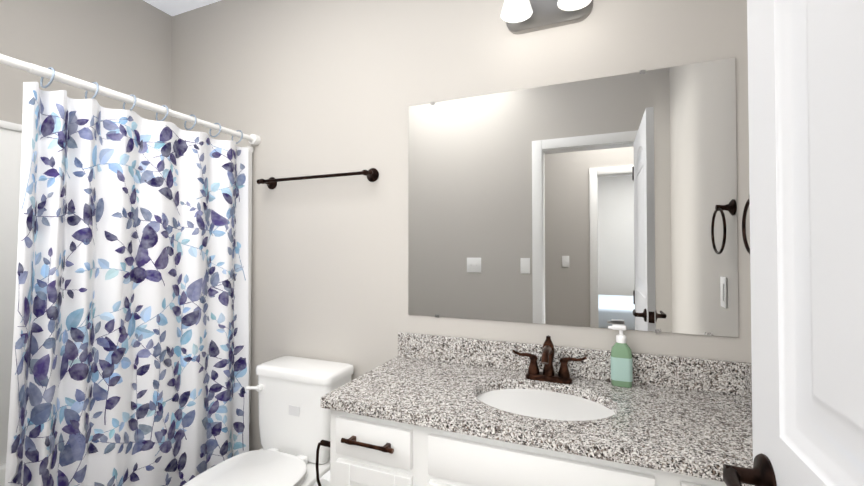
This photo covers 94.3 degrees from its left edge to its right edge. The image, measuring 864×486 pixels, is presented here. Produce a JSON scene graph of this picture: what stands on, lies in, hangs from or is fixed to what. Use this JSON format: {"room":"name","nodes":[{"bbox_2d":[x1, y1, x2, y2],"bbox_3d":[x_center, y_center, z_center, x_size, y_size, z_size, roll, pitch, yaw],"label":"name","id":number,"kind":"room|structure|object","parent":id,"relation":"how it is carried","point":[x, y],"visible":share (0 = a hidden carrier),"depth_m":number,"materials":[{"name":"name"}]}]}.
{"room":"bathroom","nodes":[
{"label":"bathroom","id":0,"kind":"room"},
{"bbox_2d":[0,0,171,123],"bbox_3d":[-1.842,0.021,1.549,0.120,2.650,1.600,0,-1,22],"label":"wall","id":1,"kind":"structure","parent":0,"point":[123,46],"depth_m":1.92,"materials":[{"name":"paint"}]},
{"bbox_2d":[143,0,220,15],"bbox_3d":[-0.379,-1.375,-1.332,5.040,0.050,6.090,0,-1,22],"label":"ceiling","id":2,"kind":"structure","parent":0,"point":[173,7],"depth_m":2.17,"materials":[{"name":"white paint"}]},
{"bbox_2d":[171,0,751,450],"bbox_3d":[-0.222,0.025,1.810,2.916,2.650,0.120,0,-1,22],"label":"wall","id":3,"kind":"structure","parent":0,"point":[317,86],"depth_m":1.78,"materials":[{"name":"paint"}]},
{"bbox_2d":[0,54,260,145],"bbox_3d":[-1.169,-0.530,1.344,0.052,0.052,1.478,0,-1,22],"label":"curtain rod","id":4,"kind":"object","parent":3,"relation":"attached to","point":[253,139],"visible":0.96,"depth_m":1.41,"materials":[{"name":"white metal"}]},
{"bbox_2d":[5,67,248,485],"bbox_3d":[-1.071,0.319,1.539,0.093,1.734,0.900,0,-1,22],"label":"shower curtain","id":5,"kind":"object","parent":4,"relation":"hanging from","point":[130,359],"visible":0.96,"depth_m":1.44,"materials":[{"name":"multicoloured fabric"}]},
{"bbox_2d":[256,168,378,188],"bbox_3d":[-0.539,-0.298,1.841,0.642,0.062,0.075,0,-1,22],"label":"towel rail","id":6,"kind":"object","parent":3,"relation":"attached to","point":[372,174],"visible":1,"depth_m":1.79,"materials":[{"name":"brown metal"}]},
{"bbox_2d":[500,0,592,33],"bbox_3d":[0.401,-0.894,1.415,0.310,0.194,0.161,0,-1,22],"label":"sconce","id":7,"kind":"object","parent":3,"relation":"attached to","point":[521,16],"visible":1,"depth_m":1.46,"materials":[{"name":"white glass"}]},
{"bbox_2d":[408,57,738,336],"bbox_3d":[0.429,-0.142,1.474,1.141,0.887,0.008,0,-1,22],"label":"mirror","id":8,"kind":"object","parent":3,"relation":"attached to","point":[604,202],"visible":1,"depth_m":1.43,"materials":[{"name":"clear glass"}]},
{"bbox_2d":[398,332,751,395],"bbox_3d":[0.422,0.423,1.458,1.216,0.100,0.022,0,-1,22],"label":"backsplash","id":9,"kind":"structure","parent":3,"relation":"attached to","point":[663,371],"depth_m":1.38,"materials":[{"name":"grey stone"}]},
{"bbox_3d":[-0.379,1.325,-1.375,5.040,0.050,6.090,0,-1,22],"label":"floor","id":10,"kind":"structure","parent":0,"visible":0},
{"bbox_2d":[0,120,253,485],"bbox_3d":[-1.471,0.424,1.454,0.627,1.840,1.474,0,-1,22],"label":"bathtub","id":11,"kind":"object","parent":10,"relation":"on","point":[10,149],"visible":0.19,"depth_m":1.63,"materials":[{"name":"white plastic"}]},
{"bbox_2d":[183,356,353,485],"bbox_3d":[-0.666,0.936,1.506,0.424,0.819,0.726,0,-1,22],"label":"toilet","id":12,"kind":"object","parent":10,"relation":"on","point":[294,422],"visible":0.9,"depth_m":1.63,"materials":[{"name":"white ceramic"}]},
{"bbox_2d":[314,363,752,485],"bbox_3d":[0.264,0.922,1.237,1.346,0.838,0.537,0,-1,22],"label":"bathroom vanity","id":13,"kind":"object","parent":10,"relation":"on","point":[367,448],"depth_m":1.07,"materials":[{"name":"wood"},{"name":"painted wood"},{"name":"bronze"}]},
{"bbox_2d":[321,356,752,475],"bbox_3d":[0.324,0.487,1.230,1.223,0.032,0.518,0,-1,22],"label":"countertop","id":14,"kind":"structure","parent":13,"relation":"on","point":[676,427],"depth_m":1.11,"materials":[{"name":"grey stone"}]},
{"bbox_2d":[474,380,609,423],"bbox_3d":[0.335,0.573,1.220,0.437,0.165,0.325,0,-1,22],"label":"sink","id":15,"kind":"object","parent":14,"relation":"in","point":[520,397],"depth_m":1.26,"materials":[{"name":"white ceramic"}]},
{"bbox_2d":[510,335,589,383],"bbox_3d":[0.386,0.395,1.345,0.251,0.153,0.144,0,-1,22],"label":"faucet","id":16,"kind":"object","parent":14,"relation":"on","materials":[{"name":"brown metal"}]},
{"bbox_2d":[608,324,632,387],"bbox_3d":[0.624,0.372,1.329,0.073,0.199,0.042,0,-1,22],"label":"soap dispenser","id":17,"kind":"object","parent":14,"relation":"on","point":[621,365],"visible":0.98,"depth_m":1.31,"materials":[{"name":"green plastic"}]},
{"bbox_3d":[0.742,0.004,0.482,0.120,2.650,1.600,0,-1,22],"label":"wall","id":18,"kind":"structure","parent":0,"visible":0},
{"bbox_2d":[742,198,749,253],"bbox_3d":[0.898,-0.062,1.092,0.055,0.194,0.165,0,-1,22],"label":"towel ring","id":19,"kind":"object","parent":18,"relation":"attached to","point":[744,225],"visible":0.27,"depth_m":1.16,"materials":[{"name":"brown metal"}]},
{"bbox_2d":[746,364,751,403],"bbox_3d":[0.879,0.416,1.000,0.022,0.100,0.475,0,-1,22],"label":"backsplash","id":20,"kind":"structure","parent":18,"relation":"attached to","point":[748,366],"depth_m":1.20,"materials":[{"name":"grey stone"}]},
{"bbox_3d":[-0.049,0.264,0.004,0.780,2.115,0.156,0,-1,22],"label":"door frame","id":21,"kind":"structure","parent":0,"visible":0},
{"bbox_2d":[723,0,863,485],"bbox_3d":[0.388,0.305,0.290,0.154,2.018,0.752,0,-1,22],"label":"door","id":22,"kind":"structure","parent":21,"relation":"attached to","point":[806,115],"depth_m":0.49,"materials":[{"name":"white wood"}]}
]}

